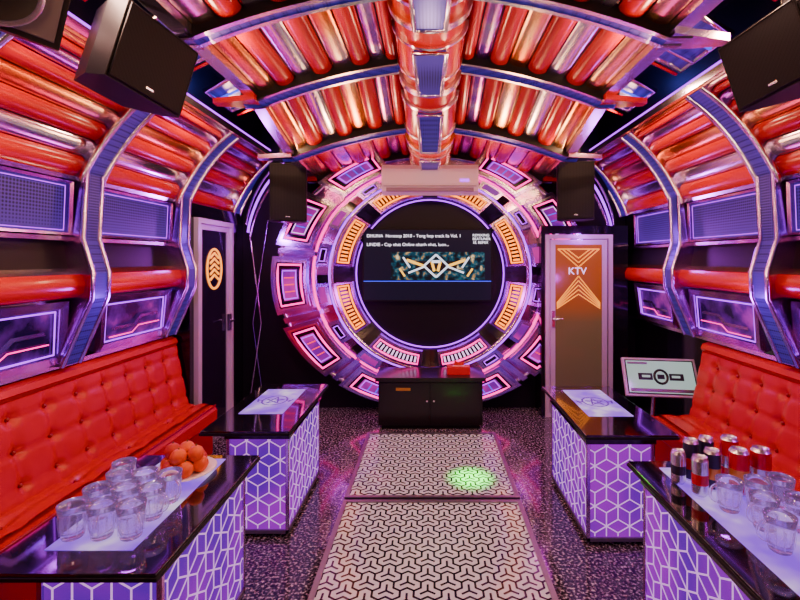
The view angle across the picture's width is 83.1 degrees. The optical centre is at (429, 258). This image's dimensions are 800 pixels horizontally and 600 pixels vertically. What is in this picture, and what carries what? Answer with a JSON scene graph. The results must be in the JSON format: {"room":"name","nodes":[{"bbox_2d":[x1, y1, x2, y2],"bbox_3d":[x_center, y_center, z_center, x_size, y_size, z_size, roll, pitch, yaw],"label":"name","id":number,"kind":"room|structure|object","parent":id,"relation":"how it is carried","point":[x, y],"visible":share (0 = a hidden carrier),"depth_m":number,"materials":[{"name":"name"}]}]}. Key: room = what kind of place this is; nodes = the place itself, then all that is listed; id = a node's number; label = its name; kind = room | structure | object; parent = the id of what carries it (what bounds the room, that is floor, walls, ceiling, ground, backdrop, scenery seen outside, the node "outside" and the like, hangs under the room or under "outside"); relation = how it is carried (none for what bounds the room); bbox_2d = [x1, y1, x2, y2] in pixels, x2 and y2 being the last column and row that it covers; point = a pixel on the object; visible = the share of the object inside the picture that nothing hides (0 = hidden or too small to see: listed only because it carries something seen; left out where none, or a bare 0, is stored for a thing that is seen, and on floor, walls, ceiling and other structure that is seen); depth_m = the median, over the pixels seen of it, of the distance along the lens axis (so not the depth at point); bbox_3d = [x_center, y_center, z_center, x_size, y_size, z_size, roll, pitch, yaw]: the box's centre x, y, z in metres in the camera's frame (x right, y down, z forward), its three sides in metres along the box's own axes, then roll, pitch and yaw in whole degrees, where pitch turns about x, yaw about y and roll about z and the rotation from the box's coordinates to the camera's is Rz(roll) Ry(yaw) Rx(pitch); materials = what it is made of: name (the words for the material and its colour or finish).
{"room":"karaoke room","nodes":[
{"label":"karaoke room","id":0,"kind":"room"},
{"bbox_2d":[64,28,221,376],"bbox_3d":[-2.390,0.000,2.300,0.260,3.500,6.000,0,0,0],"label":"wall","id":1,"kind":"structure","parent":0,"point":[179,336],"depth_m":4.12,"materials":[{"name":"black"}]},
{"bbox_2d":[0,166,73,379],"bbox_3d":[-2.283,0.080,2.400,0.125,1.140,0.900,0,0,0],"label":"wall panel","id":2,"kind":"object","parent":1,"relation":"in","point":[32,337],"depth_m":2.59,"materials":[{"name":"purple glass"}]},
{"bbox_2d":[0,337,165,386],"bbox_3d":[-2.420,1.220,1.710,0.001,1.060,4.820,0,0,0],"label":"trim","id":3,"kind":"structure","parent":1,"relation":"attached to","point":[164,337],"depth_m":3.05,"materials":[{"name":"black"}]},
{"bbox_2d":[94,188,172,351],"bbox_3d":[-2.283,0.080,3.500,0.125,1.140,0.900,0,0,0],"label":"wall panel","id":4,"kind":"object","parent":1,"relation":"in","point":[130,318],"depth_m":3.48,"materials":[{"name":"purple glass"}]},
{"bbox_2d":[0,0,272,385],"bbox_3d":[-2.123,-0.490,2.372,0.594,2.360,6.143,0,0,0],"label":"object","id":5,"kind":"structure","parent":1,"relation":"attached to","point":[52,124],"depth_m":2.92,"materials":[{"name":"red metal"}]},
{"bbox_2d":[183,203,242,405],"bbox_3d":[-2.230,0.615,4.710,0.060,2.270,1.180,0,0,0],"label":"trim","id":6,"kind":"structure","parent":1,"relation":"attached to","point":[197,210],"depth_m":5.06,"materials":[{"name":"black"}]},
{"bbox_2d":[194,217,234,418],"bbox_3d":[-2.170,0.680,4.575,0.139,2.140,0.750,0,0,0],"label":"door","id":7,"kind":"structure","parent":1,"relation":"in","point":[214,319],"depth_m":4.58,"materials":[{"name":"black wood"}]},
{"bbox_2d":[222,124,635,407],"bbox_3d":[0.000,0.000,5.350,5.000,3.500,0.100,0,0,0],"label":"wall","id":8,"kind":"structure","parent":0,"point":[420,323],"depth_m":5.30,"materials":[{"name":"black"}]},
{"bbox_2d":[271,155,582,401],"bbox_3d":[0.000,0.198,5.169,3.600,2.988,0.242,0,0,0],"label":"ring","id":9,"kind":"object","parent":8,"relation":"attached to","point":[314,284],"visible":0.73,"depth_m":5.10,"materials":[{"name":"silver metal"}]},
{"bbox_2d":[363,229,491,300],"bbox_3d":[-0.030,0.070,5.239,1.500,0.840,0.113,0,0,0],"label":"television","id":10,"kind":"object","parent":8,"relation":"attached to","point":[399,264],"visible":0.99,"depth_m":5.19,"materials":[{"name":"black"}]},
{"bbox_2d":[364,252,490,281],"bbox_3d":[-0.030,0.090,5.189,1.470,0.340,0.013,0,0,0],"label":"picture","id":11,"kind":"object","parent":10,"relation":"attached to","point":[378,266],"depth_m":5.19,"materials":[{"name":"multicoloured"}]},
{"bbox_2d":[245,162,614,393],"bbox_3d":[0.000,0.269,5.248,4.327,2.865,0.083,0,0,0],"label":"trim","id":12,"kind":"structure","parent":8,"relation":"attached to","point":[267,174],"depth_m":5.25,"materials":[{"name":"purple metal"}]},
{"bbox_2d":[382,165,477,195],"bbox_3d":[0.000,-0.860,5.054,1.040,0.340,0.472,0,0,0],"label":"air conditioner","id":13,"kind":"object","parent":8,"relation":"attached to","point":[397,180],"visible":0.96,"depth_m":4.83,"materials":[{"name":"white plastic"}]},
{"bbox_2d":[545,235,612,416],"bbox_3d":[1.653,0.740,4.980,0.745,2.020,0.120,0,0,0],"label":"door","id":14,"kind":"structure","parent":8,"relation":"in","point":[578,307],"depth_m":5.00,"materials":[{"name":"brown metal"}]},
{"bbox_2d":[569,268,585,273],"bbox_3d":[1.637,0.133,4.985,0.197,0.076,0.002,0,0,0],"label":"lettering","id":15,"kind":"object","parent":14,"relation":"attached to","point":[569,268],"visible":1,"depth_m":4.98,"materials":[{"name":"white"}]},
{"bbox_2d":[535,226,627,416],"bbox_3d":[1.718,0.690,5.150,0.965,2.120,0.300,0,0,0],"label":"trim","id":16,"kind":"structure","parent":8,"relation":"attached to","point":[620,233],"depth_m":5.00,"materials":[{"name":"black"}]},
{"bbox_2d":[211,408,654,599],"bbox_3d":[0.000,1.775,2.350,5.000,0.050,6.100,0,0,0],"label":"floor","id":17,"kind":"structure","parent":0,"point":[277,566],"depth_m":2.96,"materials":[{"name":"stone"}]},
{"bbox_2d":[0,336,216,599],"bbox_3d":[-2.165,1.225,2.190,0.470,1.050,3.780,0,0,0],"label":"tufted sofa","id":18,"kind":"object","parent":17,"relation":"on","point":[62,430],"visible":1,"depth_m":2.83,"materials":[{"name":"red leather"}]},
{"bbox_2d":[0,455,260,599],"bbox_3d":[-1.222,1.399,1.955,0.627,0.703,0.922,0,0,0],"label":"table","id":19,"kind":"object","parent":17,"relation":"on","point":[195,550],"visible":0.85,"depth_m":1.70,"materials":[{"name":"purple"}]},
{"bbox_2d":[55,496,89,541],"bbox_3d":[-1.352,0.983,1.698,0.115,0.127,0.104,0,0,0],"label":"glass mug","id":20,"kind":"object","parent":19,"relation":"on","point":[71,512],"visible":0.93,"depth_m":1.67,"materials":[{"name":"white"}]},
{"bbox_2d":[82,480,112,500],"bbox_3d":[-1.346,0.983,1.828,0.104,0.127,0.116,0,0,0],"label":"glass mug","id":21,"kind":"object","parent":19,"relation":"on","point":[98,489],"visible":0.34,"depth_m":1.82,"materials":[{"name":"white"}]},
{"bbox_2d":[85,495,118,541],"bbox_3d":[-1.234,0.983,1.696,0.115,0.127,0.104,0,0,33],"label":"glass mug","id":22,"kind":"object","parent":19,"relation":"on","point":[100,512],"visible":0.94,"depth_m":1.67,"materials":[{"name":"white"}]},
{"bbox_2d":[105,466,133,484],"bbox_3d":[-1.353,0.983,1.949,0.121,0.127,0.103,0,0,0],"label":"glass mug","id":23,"kind":"object","parent":19,"relation":"on","point":[116,475],"visible":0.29,"depth_m":1.95,"materials":[{"name":"white"}]},
{"bbox_2d":[109,456,136,470],"bbox_3d":[-1.405,0.986,2.065,0.098,0.122,0.111,0,0,-45],"label":"glass mug","id":24,"kind":"object","parent":19,"relation":"on","point":[131,461],"visible":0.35,"depth_m":2.08,"materials":[{"name":"white"}]},
{"bbox_2d":[110,479,140,501],"bbox_3d":[-1.238,0.983,1.821,0.102,0.127,0.116,0,0,25],"label":"glass mug","id":25,"kind":"object","parent":19,"relation":"on","point":[122,490],"visible":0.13,"depth_m":1.83,"materials":[{"name":"white"}]},
{"bbox_2d":[115,496,146,541],"bbox_3d":[-1.120,0.983,1.700,0.120,0.127,0.103,0,0,0],"label":"glass mug","id":26,"kind":"object","parent":19,"relation":"on","point":[130,518],"visible":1,"depth_m":1.67,"materials":[{"name":"white"}]},
{"bbox_2d":[130,466,157,484],"bbox_3d":[-1.238,0.983,1.948,0.108,0.127,0.111,0,0,27],"label":"glass mug","id":27,"kind":"object","parent":19,"relation":"on","point":[145,474],"visible":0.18,"depth_m":1.96,"materials":[{"name":"white"}]},
{"bbox_2d":[137,480,168,521],"bbox_3d":[-1.121,0.983,1.829,0.116,0.127,0.102,0,0,-25],"label":"glass mug","id":28,"kind":"object","parent":19,"relation":"on","point":[154,490],"visible":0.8,"depth_m":1.80,"materials":[{"name":"white"}]},
{"bbox_2d":[155,466,182,504],"bbox_3d":[-1.118,0.983,1.947,0.124,0.127,0.103,0,0,0],"label":"glass mug","id":29,"kind":"object","parent":19,"relation":"on","point":[172,476],"visible":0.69,"depth_m":1.92,"materials":[{"name":"white"}]},
{"bbox_2d":[158,456,216,481],"bbox_3d":[-1.200,1.034,2.200,0.292,0.024,0.292,0,0,0],"label":"fruit plate","id":30,"kind":"object","parent":19,"relation":"on","point":[212,464],"visible":0.29,"depth_m":2.19,"materials":[{"name":"white ceramic"}]},
{"bbox_2d":[160,440,208,478],"bbox_3d":[-1.200,0.965,2.200,0.228,0.145,0.207,0,0,0],"label":"fruit","id":31,"kind":"object","parent":30,"relation":"on","point":[189,456],"visible":0.91,"depth_m":2.16,"materials":[{"name":"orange food"}]},
{"bbox_2d":[199,384,327,533],"bbox_3d":[-1.130,1.398,3.260,0.552,0.704,1.052,0,0,0],"label":"table","id":32,"kind":"object","parent":17,"relation":"on","point":[279,424],"visible":0.84,"depth_m":2.88,"materials":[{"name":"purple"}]},
{"bbox_2d":[375,367,485,428],"bbox_3d":[0.005,1.480,4.805,1.130,0.540,0.450,0,0,0],"label":"media cabinet","id":33,"kind":"object","parent":17,"relation":"on","point":[408,397],"visible":1,"depth_m":4.61,"materials":[{"name":"black wood"}]},
{"bbox_2d":[447,361,469,374],"bbox_3d":[0.300,1.140,4.760,0.240,0.140,0.120,0,0,0],"label":"tissue box","id":34,"kind":"object","parent":33,"relation":"on","point":[458,368],"visible":1,"depth_m":4.70,"materials":[{"name":"red plastic"}]},
{"bbox_2d":[307,432,558,599],"bbox_3d":[0.015,1.722,3.175,1.250,0.056,2.450,0,0,0],"label":"floor panel","id":35,"kind":"object","parent":17,"relation":"on","point":[422,515],"visible":1,"depth_m":2.84,"materials":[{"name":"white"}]},
{"bbox_2d":[542,386,679,541],"bbox_3d":[1.205,1.398,3.200,0.562,0.704,1.052,0,0,0],"label":"table","id":36,"kind":"object","parent":17,"relation":"on","point":[596,431],"visible":0.96,"depth_m":2.76,"materials":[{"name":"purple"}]},
{"bbox_2d":[621,357,696,455],"bbox_3d":[2.052,1.325,4.089,0.640,0.850,0.421,0,0,0],"label":"monitor","id":37,"kind":"object","parent":17,"relation":"on","point":[642,377],"visible":0.84,"depth_m":4.00,"materials":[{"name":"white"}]},
{"bbox_2d":[627,461,799,599],"bbox_3d":[1.335,1.399,1.795,0.622,0.703,1.102,0,0,0],"label":"table","id":38,"kind":"object","parent":17,"relation":"on","point":[693,549],"visible":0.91,"depth_m":1.83,"materials":[{"name":"black"}]},
{"bbox_2d":[671,448,685,484],"bbox_3d":[1.165,0.972,2.110,0.064,0.150,0.064,0,0,0],"label":"drink can","id":39,"kind":"object","parent":38,"relation":"on","point":[678,456],"visible":1,"depth_m":2.08,"materials":[{"name":"silver metal"}]},
{"bbox_2d":[683,437,698,480],"bbox_3d":[1.240,0.952,2.140,0.068,0.190,0.068,0,0,0],"label":"drink can","id":40,"kind":"object","parent":38,"relation":"on","point":[690,445],"visible":0.5,"depth_m":2.12,"materials":[{"name":"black metal"}]},
{"bbox_2d":[691,454,708,497],"bbox_3d":[1.200,0.962,2.000,0.068,0.170,0.068,0,0,0],"label":"drink can","id":41,"kind":"object","parent":38,"relation":"on","point":[699,462],"visible":0.99,"depth_m":1.97,"materials":[{"name":"silver metal"}]},
{"bbox_2d":[698,434,713,454],"bbox_3d":[1.330,0.952,2.170,0.068,0.190,0.068,0,0,0],"label":"drink can","id":42,"kind":"object","parent":38,"relation":"on","point":[704,441],"visible":0.41,"depth_m":2.15,"materials":[{"name":"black metal"}]},
{"bbox_2d":[703,447,720,491],"bbox_3d":[1.285,0.957,2.050,0.070,0.180,0.070,0,0,0],"label":"drink can","id":43,"kind":"object","parent":38,"relation":"on","point":[713,454],"visible":0.52,"depth_m":2.02,"materials":[{"name":"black metal"}]},
{"bbox_2d":[708,473,743,513],"bbox_3d":[1.245,0.983,1.885,0.102,0.127,0.116,0,0,-45],"label":"glass mug","id":44,"kind":"object","parent":38,"relation":"on","point":[729,488],"visible":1,"depth_m":1.85,"materials":[{"name":"white"}]},
{"bbox_2d":[720,434,738,473],"bbox_3d":[1.430,0.947,2.150,0.076,0.200,0.076,0,0,0],"label":"drink can","id":45,"kind":"object","parent":38,"relation":"on","point":[726,440],"visible":0.56,"depth_m":2.13,"materials":[{"name":"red metal"}]},
{"bbox_2d":[728,446,749,496],"bbox_3d":[1.380,0.947,2.010,0.080,0.200,0.080,0,0,0],"label":"drink can","id":46,"kind":"object","parent":38,"relation":"on","point":[738,456],"visible":0.59,"depth_m":1.98,"materials":[{"name":"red metal"}]},
{"bbox_2d":[743,473,772,505],"bbox_3d":[1.367,0.983,1.874,0.102,0.127,0.116,0,0,28],"label":"glass mug","id":47,"kind":"object","parent":38,"relation":"on","point":[751,481],"visible":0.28,"depth_m":1.88,"materials":[{"name":"white"}]},
{"bbox_2d":[750,445,771,476],"bbox_3d":[1.485,0.947,2.020,0.080,0.200,0.080,0,0,0],"label":"drink can","id":48,"kind":"object","parent":38,"relation":"on","point":[760,456],"visible":0.53,"depth_m":1.99,"materials":[{"name":"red metal"}]},
{"bbox_2d":[746,489,780,531],"bbox_3d":[1.295,0.983,1.745,0.102,0.127,0.116,0,0,43],"label":"glass mug","id":49,"kind":"object","parent":38,"relation":"on","point":[759,499],"visible":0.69,"depth_m":1.74,"materials":[{"name":"white"}]},
{"bbox_2d":[755,507,797,555],"bbox_3d":[1.255,0.983,1.625,0.102,0.127,0.116,0,0,-45],"label":"glass mug","id":50,"kind":"object","parent":38,"relation":"on","point":[780,525],"visible":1,"depth_m":1.60,"materials":[{"name":"white"}]},
{"bbox_2d":[765,471,795,509],"bbox_3d":[1.484,0.983,1.905,0.105,0.127,0.115,0,0,34],"label":"glass mug","id":51,"kind":"object","parent":38,"relation":"on","point":[782,482],"visible":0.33,"depth_m":1.87,"materials":[{"name":"white"}]},
{"bbox_2d":[783,490,799,533],"bbox_3d":[1.436,0.983,1.737,0.116,0.127,0.102,0,0,26],"label":"glass mug","id":52,"kind":"object","parent":38,"relation":"on","point":[791,498],"visible":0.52,"depth_m":1.73,"materials":[{"name":"white"}]},
{"bbox_2d":[651,342,799,491],"bbox_3d":[2.130,1.225,2.050,0.540,1.050,3.500,0,0,0],"label":"tufted sofa","id":53,"kind":"object","parent":17,"relation":"on","point":[755,400],"visible":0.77,"depth_m":3.18,"materials":[{"name":"red leather"}]},
{"bbox_2d":[134,0,731,79],"bbox_3d":[0.000,-1.710,2.300,5.000,0.080,6.000,0,0,0],"label":"ceiling","id":54,"kind":"structure","parent":0,"point":[723,3],"depth_m":3.10,"materials":[{"name":"black"}]},
{"bbox_2d":[0,0,70,50],"bbox_3d":[-1.631,-1.250,1.713,0.553,0.839,0.494,0,0,0],"label":"speaker","id":55,"kind":"object","parent":54,"relation":"hanging from","point":[39,22],"visible":1,"depth_m":1.73},
{"bbox_2d":[74,0,197,117],"bbox_3d":[-1.505,-1.216,2.271,0.484,0.908,0.479,0,0,0],"label":"speaker","id":56,"kind":"object","parent":54,"relation":"hanging from","point":[129,58],"visible":1,"depth_m":2.18},
{"bbox_2d":[269,162,306,223],"bbox_3d":[-1.482,-1.030,4.806,0.385,1.280,0.388,0,0,0],"label":"speaker","id":57,"kind":"object","parent":54,"relation":"hanging from","point":[287,183],"visible":0.75,"depth_m":4.65},
{"bbox_2d":[83,0,776,183],"bbox_3d":[0.000,-1.269,2.295,3.677,0.802,5.990,0,0,0],"label":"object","id":58,"kind":"structure","parent":54,"relation":"attached to","point":[335,84],"depth_m":3.16,"materials":[{"name":"red metal"}]},
{"bbox_2d":[557,161,594,221],"bbox_3d":[1.522,-1.040,4.806,0.385,1.260,0.388,0,0,0],"label":"speaker","id":59,"kind":"object","parent":54,"relation":"hanging from","point":[575,181],"visible":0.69,"depth_m":4.65},
{"bbox_2d":[718,0,799,112],"bbox_3d":[1.666,-1.195,2.071,0.473,0.949,0.434,0,0,0],"label":"speaker","id":60,"kind":"object","parent":54,"relation":"hanging from","point":[761,64],"visible":1,"depth_m":2.06},
{"bbox_2d":[638,72,725,127],"bbox_3d":[2.485,0.000,2.300,0.070,3.500,6.000,0,0,0],"label":"wall","id":61,"kind":"structure","parent":0,"point":[725,72],"depth_m":4.40,"materials":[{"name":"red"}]},
{"bbox_2d":[634,207,678,327],"bbox_3d":[2.283,0.080,4.565,0.125,1.140,0.830,0,0,0],"label":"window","id":62,"kind":"structure","parent":61,"relation":"in","point":[651,227],"depth_m":4.61,"materials":[{"name":"purple glass"}]},
{"bbox_2d":[587,0,799,367],"bbox_3d":[2.123,-0.490,2.372,0.594,2.360,6.143,0,0,0],"label":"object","id":63,"kind":"structure","parent":61,"relation":"attached to","point":[701,147],"depth_m":3.41,"materials":[{"name":"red metal"}]},
{"bbox_2d":[635,320,799,415],"bbox_3d":[2.420,1.220,2.300,0.001,1.060,6.000,0,0,0],"label":"trim","id":64,"kind":"structure","parent":61,"relation":"attached to","point":[651,341],"depth_m":4.61,"materials":[{"name":"black"}]},
{"bbox_2d":[687,188,765,351],"bbox_3d":[2.283,0.080,3.500,0.125,1.140,0.900,0,0,0],"label":"wall panel","id":65,"kind":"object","parent":61,"relation":"in","point":[729,318],"depth_m":3.48,"materials":[{"name":"purple glass"}]},
{"bbox_2d":[786,179,799,351],"bbox_3d":[2.283,0.080,2.400,0.125,1.140,0.900,0,0,0],"label":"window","id":66,"kind":"structure","parent":61,"relation":"in","point":[793,186],"depth_m":2.81,"materials":[{"name":"purple glass"}]}
]}

